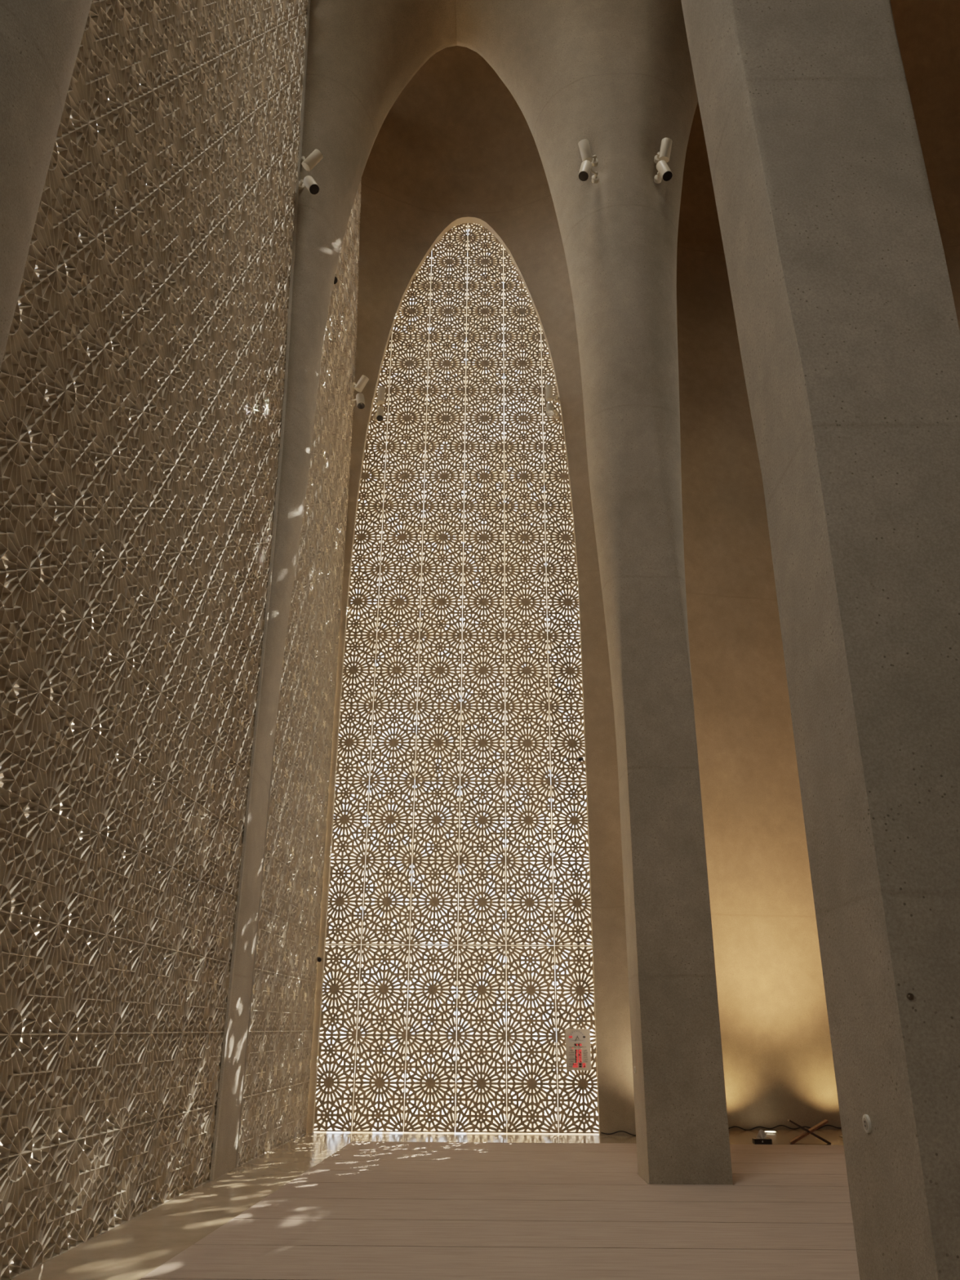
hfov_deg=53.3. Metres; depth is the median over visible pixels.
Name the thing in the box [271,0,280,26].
screen panel
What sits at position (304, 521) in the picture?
screen panel
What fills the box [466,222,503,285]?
screen panel
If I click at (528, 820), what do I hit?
screen panel
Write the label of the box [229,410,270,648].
screen panel
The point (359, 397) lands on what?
spotlight
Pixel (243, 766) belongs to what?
screen panel
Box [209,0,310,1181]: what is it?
trim
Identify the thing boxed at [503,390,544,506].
screen panel
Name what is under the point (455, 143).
wall
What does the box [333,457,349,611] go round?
screen panel
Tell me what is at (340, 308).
screen panel
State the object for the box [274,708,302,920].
screen panel
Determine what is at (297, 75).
screen panel
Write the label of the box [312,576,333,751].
screen panel
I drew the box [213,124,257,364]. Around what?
screen panel
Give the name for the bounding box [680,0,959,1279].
column
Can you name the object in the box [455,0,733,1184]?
column
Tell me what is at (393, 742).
screen panel
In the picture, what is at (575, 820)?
screen panel
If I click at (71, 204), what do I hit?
screen panel
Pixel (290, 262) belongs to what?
screen panel
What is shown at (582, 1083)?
screen panel
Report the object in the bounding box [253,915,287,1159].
screen panel
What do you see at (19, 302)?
wall
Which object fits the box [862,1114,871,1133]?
wall outlet
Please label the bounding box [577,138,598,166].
spotlight
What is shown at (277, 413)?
screen panel
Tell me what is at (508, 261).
screen panel
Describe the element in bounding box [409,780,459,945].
screen panel
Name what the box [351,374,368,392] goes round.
spotlight
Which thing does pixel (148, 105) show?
screen panel
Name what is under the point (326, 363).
screen panel
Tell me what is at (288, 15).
screen panel
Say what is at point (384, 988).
screen panel
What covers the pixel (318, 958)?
spotlight
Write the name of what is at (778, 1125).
power cable
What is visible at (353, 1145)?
carpet strip
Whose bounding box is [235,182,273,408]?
screen panel
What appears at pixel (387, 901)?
screen panel
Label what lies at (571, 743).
screen panel
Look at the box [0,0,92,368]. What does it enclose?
pilaster
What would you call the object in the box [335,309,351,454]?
screen panel
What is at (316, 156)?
spotlight
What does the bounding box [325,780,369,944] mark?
screen panel
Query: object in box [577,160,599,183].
spotlight
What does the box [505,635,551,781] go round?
screen panel
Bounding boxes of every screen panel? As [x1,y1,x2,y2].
[0,317,65,709]
[0,391,111,809]
[0,787,48,1084]
[0,810,98,1279]
[13,20,123,390]
[31,833,138,1268]
[48,456,149,832]
[65,106,159,454]
[84,852,172,1242]
[87,0,145,104]
[97,509,180,851]
[111,188,188,507]
[123,0,191,187]
[128,867,199,1221]
[138,552,207,866]
[149,257,213,551]
[159,0,219,256]
[163,880,223,1203]
[172,590,229,879]
[180,315,235,589]
[188,57,239,315]
[192,891,237,1189]
[200,621,248,891]
[202,0,228,55]
[207,366,253,620]
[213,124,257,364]
[219,0,257,121]
[223,648,260,897]
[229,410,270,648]
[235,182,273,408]
[235,908,274,1167]
[240,0,277,179]
[248,448,278,663]
[253,232,287,446]
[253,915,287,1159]
[257,27,290,231]
[258,691,291,914]
[269,920,298,1151]
[270,277,289,465]
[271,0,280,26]
[273,83,300,277]
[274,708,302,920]
[277,0,300,80]
[279,522,306,708]
[283,926,309,1144]
[287,724,312,925]
[288,207,295,282]
[290,0,307,120]
[292,533,315,723]
[295,931,319,1138]
[298,738,322,930]
[302,381,319,532]
[302,555,324,737]
[306,380,328,555]
[309,751,330,935]
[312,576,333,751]
[314,944,360,1131]
[316,409,335,573]
[319,271,337,407]
[322,595,340,762]
[324,433,342,593]
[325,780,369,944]
[328,279,345,431]
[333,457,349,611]
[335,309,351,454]
[336,253,340,275]
[336,635,376,780]
[337,207,352,306]
[342,336,355,475]
[345,201,359,333]
[346,506,382,635]
[351,226,359,350]
[351,944,408,1132]
[354,177,361,222]
[357,390,389,506]
[361,780,414,944]
[369,635,419,780]
[376,333,391,390]
[377,506,423,635]
[383,390,426,506]
[389,285,431,390]
[403,945,457,1132]
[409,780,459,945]
[410,250,431,286]
[414,635,462,781]
[419,506,463,635]
[423,390,465,506]
[427,285,466,390]
[431,222,467,285]
[455,945,506,1133]
[457,781,506,945]
[460,635,505,781]
[462,506,504,635]
[464,390,504,506]
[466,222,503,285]
[466,285,503,390]
[503,247,524,285]
[503,285,542,390]
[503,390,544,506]
[504,506,547,635]
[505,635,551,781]
[505,781,554,945]
[506,945,558,1133]
[540,325,556,390]
[542,390,571,506]
[544,506,580,635]
[547,635,586,781]
[551,781,591,946]
[554,946,599,1133]
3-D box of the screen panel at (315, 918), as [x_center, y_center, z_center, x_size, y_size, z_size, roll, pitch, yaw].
[-2.842,3.582,16.931,0.052,3.086,0.821,-1,-22,2]
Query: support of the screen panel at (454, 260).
on the screen panel at (454, 310)
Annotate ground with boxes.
[28,1044,595,1166]
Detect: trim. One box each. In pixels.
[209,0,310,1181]
[312,217,599,1135]
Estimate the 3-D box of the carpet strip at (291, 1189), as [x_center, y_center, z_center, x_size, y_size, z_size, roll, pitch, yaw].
[5.405,5.836,10.042,15.125,0.012,1.052,0,-22,0]
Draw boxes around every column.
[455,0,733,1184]
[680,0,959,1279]
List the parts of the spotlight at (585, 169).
mounting plate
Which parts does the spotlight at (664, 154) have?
mounting plate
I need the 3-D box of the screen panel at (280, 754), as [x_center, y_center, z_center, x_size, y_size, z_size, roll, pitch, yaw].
[-2.968,2.340,13.872,0.052,3.086,0.821,0,-22,2]
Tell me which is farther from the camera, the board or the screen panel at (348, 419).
the screen panel at (348, 419)
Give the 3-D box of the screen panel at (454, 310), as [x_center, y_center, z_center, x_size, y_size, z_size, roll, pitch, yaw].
[-0.736,-6.909,21.820,0.844,2.940,0.022,0,-22,0]
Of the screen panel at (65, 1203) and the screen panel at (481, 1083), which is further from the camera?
the screen panel at (481, 1083)
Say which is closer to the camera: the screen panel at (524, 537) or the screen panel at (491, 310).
the screen panel at (524, 537)
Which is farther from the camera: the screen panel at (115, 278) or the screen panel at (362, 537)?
the screen panel at (362, 537)
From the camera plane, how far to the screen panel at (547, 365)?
21.47 m
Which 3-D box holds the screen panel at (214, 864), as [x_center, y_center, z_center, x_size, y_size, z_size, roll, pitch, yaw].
[-3.066,1.374,11.492,0.052,3.086,0.905,-1,-22,2]
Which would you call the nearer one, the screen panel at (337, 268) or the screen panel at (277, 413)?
the screen panel at (277, 413)
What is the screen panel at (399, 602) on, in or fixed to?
on the screen panel at (393, 742)
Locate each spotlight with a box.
[298,175,319,195]
[301,149,323,171]
[316,956,321,962]
[333,274,337,284]
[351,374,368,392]
[351,392,364,408]
[373,406,383,421]
[375,386,385,404]
[545,384,559,402]
[545,402,559,418]
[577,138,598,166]
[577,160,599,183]
[653,137,671,164]
[653,160,672,183]
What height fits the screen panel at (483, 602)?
2.940 m
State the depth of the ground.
32.70 m
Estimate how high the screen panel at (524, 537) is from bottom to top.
2.940 m
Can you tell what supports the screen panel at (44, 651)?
on the screen panel at (21, 837)
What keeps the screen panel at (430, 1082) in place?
on the floor
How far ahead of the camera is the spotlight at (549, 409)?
20.40 m
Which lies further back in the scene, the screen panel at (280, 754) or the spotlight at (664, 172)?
the spotlight at (664, 172)
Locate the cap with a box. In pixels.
[906,992,913,999]
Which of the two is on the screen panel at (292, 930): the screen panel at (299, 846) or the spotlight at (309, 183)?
the screen panel at (299, 846)
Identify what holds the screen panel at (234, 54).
on the screen panel at (206, 248)
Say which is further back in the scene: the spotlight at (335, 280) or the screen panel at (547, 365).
the screen panel at (547, 365)
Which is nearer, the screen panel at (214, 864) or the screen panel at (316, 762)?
the screen panel at (214, 864)
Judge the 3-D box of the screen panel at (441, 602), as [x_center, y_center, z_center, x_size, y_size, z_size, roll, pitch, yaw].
[-0.772,-1.452,19.607,0.844,2.940,0.022,0,-22,0]
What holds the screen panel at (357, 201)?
on the screen panel at (349, 300)
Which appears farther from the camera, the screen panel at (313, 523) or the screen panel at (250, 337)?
the screen panel at (313, 523)
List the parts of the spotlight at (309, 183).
mounting plate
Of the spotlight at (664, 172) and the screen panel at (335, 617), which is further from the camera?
the screen panel at (335, 617)
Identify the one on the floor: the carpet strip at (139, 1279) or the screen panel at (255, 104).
the carpet strip at (139, 1279)
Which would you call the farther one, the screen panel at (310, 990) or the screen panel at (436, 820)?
the screen panel at (436, 820)
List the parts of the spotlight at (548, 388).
mounting plate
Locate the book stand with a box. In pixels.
[786,1119,831,1145]
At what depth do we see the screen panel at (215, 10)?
11.38 m
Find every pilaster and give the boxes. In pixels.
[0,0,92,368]
[213,0,457,1179]
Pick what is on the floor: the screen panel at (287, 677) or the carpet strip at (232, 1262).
the carpet strip at (232, 1262)
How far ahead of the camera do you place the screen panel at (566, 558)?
19.54 m
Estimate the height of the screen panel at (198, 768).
3.086 m
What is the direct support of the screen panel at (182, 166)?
on the screen panel at (156, 324)
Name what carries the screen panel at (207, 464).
on the screen panel at (160, 823)
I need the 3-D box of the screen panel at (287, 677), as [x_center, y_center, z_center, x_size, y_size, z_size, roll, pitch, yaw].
[-2.950,-0.524,15.033,0.052,3.086,0.821,0,-22,2]
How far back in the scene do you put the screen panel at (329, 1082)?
16.26 m
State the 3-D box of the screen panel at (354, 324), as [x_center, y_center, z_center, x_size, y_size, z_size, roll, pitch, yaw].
[-2.767,-7.872,21.577,0.052,3.086,0.821,-1,-22,2]
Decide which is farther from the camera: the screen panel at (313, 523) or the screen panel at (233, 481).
the screen panel at (313, 523)
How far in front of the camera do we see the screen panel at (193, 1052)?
10.30 m
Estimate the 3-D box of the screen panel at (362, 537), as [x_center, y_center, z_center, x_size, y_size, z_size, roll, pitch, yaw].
[-2.472,-1.458,19.621,0.844,2.940,0.022,0,-22,0]
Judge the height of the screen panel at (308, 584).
3.086 m
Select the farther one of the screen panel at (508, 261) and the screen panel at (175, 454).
the screen panel at (508, 261)
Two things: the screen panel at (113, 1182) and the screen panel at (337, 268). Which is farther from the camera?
the screen panel at (337, 268)
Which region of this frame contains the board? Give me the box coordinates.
[565,1028,591,1070]
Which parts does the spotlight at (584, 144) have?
mounting plate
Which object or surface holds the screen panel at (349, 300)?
on the screen panel at (346, 344)
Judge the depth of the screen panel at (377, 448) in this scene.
20.57 m
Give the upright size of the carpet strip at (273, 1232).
0.012 m
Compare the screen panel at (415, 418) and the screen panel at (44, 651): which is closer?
the screen panel at (44, 651)
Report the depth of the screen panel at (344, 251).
19.89 m
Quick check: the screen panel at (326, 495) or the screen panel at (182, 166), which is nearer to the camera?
the screen panel at (182, 166)
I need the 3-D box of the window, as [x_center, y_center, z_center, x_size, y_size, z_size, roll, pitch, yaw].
[-0.253,-1.067,19.968,6.350,20.600,0.001,0,-22,0]
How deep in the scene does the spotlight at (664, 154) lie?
15.33 m
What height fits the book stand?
0.339 m
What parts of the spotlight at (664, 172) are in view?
mounting plate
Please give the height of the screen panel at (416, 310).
2.940 m
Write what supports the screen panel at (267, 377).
on the screen panel at (249, 542)
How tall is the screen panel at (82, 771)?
3.086 m
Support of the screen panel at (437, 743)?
on the screen panel at (436, 820)
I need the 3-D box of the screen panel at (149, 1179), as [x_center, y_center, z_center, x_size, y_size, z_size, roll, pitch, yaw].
[-3.120,3.895,9.488,0.052,3.086,0.905,0,-22,2]
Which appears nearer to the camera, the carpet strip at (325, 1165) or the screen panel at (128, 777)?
the screen panel at (128, 777)
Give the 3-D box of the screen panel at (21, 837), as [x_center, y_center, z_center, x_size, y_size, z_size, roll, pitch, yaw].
[-3.259,2.527,6.118,0.052,3.086,0.905,0,-22,2]
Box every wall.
[0,115,183,1158]
[306,0,959,1135]
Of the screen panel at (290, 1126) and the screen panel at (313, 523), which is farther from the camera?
the screen panel at (313, 523)
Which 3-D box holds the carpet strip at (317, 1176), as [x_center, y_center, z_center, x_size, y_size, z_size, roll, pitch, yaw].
[5.432,6.216,10.977,15.084,0.012,0.932,0,-22,0]
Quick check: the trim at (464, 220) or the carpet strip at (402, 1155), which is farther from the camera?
the trim at (464, 220)
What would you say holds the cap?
attached to the column at (848, 332)
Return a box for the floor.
[8,1122,843,1279]
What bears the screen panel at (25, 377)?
on the screen panel
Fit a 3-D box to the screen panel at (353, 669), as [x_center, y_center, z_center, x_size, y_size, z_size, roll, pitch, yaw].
[-2.490,1.271,18.514,0.844,2.940,0.022,0,-22,0]
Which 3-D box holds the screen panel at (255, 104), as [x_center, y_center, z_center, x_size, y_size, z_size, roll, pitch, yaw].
[-3.080,-7.900,13.291,0.052,3.086,0.905,-1,-22,2]
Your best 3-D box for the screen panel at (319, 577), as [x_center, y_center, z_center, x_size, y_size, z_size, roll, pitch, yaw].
[-2.886,0.097,16.563,0.052,3.086,0.821,0,-22,2]
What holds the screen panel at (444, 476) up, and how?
on the screen panel at (441, 602)
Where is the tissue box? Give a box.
[751,1129,772,1144]
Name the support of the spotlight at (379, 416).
attached to the wall
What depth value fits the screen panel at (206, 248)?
11.26 m
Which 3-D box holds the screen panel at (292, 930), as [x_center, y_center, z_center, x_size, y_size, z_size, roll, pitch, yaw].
[-2.924,5.824,14.240,0.052,3.086,0.821,0,-22,2]
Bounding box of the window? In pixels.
[314,223,598,1131]
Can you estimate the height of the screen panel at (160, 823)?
3.086 m
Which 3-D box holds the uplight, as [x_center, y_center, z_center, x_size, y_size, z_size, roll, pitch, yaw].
[4.912,8.329,16.184,0.236,0.024,0.236,0,-22,0]
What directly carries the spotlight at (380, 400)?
attached to the wall
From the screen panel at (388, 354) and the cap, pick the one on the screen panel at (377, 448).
the screen panel at (388, 354)
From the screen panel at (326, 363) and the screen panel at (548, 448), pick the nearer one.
the screen panel at (326, 363)
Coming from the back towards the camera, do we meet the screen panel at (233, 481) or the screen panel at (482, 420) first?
the screen panel at (482, 420)
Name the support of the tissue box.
on the floor
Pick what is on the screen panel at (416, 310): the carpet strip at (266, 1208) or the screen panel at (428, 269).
the screen panel at (428, 269)
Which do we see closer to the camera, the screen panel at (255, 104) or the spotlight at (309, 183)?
the screen panel at (255, 104)
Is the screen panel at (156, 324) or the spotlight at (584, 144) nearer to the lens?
the screen panel at (156, 324)
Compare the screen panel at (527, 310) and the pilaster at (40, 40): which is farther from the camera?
the screen panel at (527, 310)
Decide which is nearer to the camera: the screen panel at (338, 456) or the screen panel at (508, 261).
the screen panel at (338, 456)
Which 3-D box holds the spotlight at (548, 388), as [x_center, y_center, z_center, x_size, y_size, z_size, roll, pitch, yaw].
[1.568,-5.264,20.747,0.183,0.352,0.548,-10,-24,24]
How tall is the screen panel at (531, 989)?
2.940 m
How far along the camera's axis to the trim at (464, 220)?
20.02 m
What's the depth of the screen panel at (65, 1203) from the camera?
7.75 m
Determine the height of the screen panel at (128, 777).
3.086 m
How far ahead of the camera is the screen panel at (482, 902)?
17.35 m
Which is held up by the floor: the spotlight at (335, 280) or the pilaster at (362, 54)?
the pilaster at (362, 54)
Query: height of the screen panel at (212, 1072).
3.086 m
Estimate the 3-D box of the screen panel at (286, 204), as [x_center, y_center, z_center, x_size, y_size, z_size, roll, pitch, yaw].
[-3.010,-7.216,14.976,0.052,3.086,0.905,-1,-22,2]
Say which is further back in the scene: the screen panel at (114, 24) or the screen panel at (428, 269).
the screen panel at (428, 269)
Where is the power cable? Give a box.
[600,1124,841,1136]
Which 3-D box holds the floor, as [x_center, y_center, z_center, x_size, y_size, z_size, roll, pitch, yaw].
[4.887,4.266,5.896,17.100,0.200,24.600,0,-22,0]
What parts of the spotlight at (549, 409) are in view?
mounting plate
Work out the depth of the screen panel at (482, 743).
18.45 m
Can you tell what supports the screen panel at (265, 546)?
on the screen panel at (243, 766)
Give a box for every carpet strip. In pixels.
[138,1279,230,1279]
[141,1244,859,1279]
[193,1218,856,1250]
[233,1198,853,1223]
[265,1182,850,1202]
[289,1170,848,1186]
[307,1160,847,1174]
[324,1150,845,1164]
[339,1141,844,1153]
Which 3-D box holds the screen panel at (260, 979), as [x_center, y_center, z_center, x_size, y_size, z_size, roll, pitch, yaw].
[-2.987,5.203,12.710,0.052,3.086,0.821,0,-22,2]
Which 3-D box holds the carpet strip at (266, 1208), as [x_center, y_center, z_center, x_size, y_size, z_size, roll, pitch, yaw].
[5.376,5.426,9.032,15.168,0.012,1.092,0,-22,0]
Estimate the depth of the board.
16.04 m
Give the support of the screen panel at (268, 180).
on the screen panel at (250, 337)
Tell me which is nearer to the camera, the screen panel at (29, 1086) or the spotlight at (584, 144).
the screen panel at (29, 1086)
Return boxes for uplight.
[764,1131,777,1133]

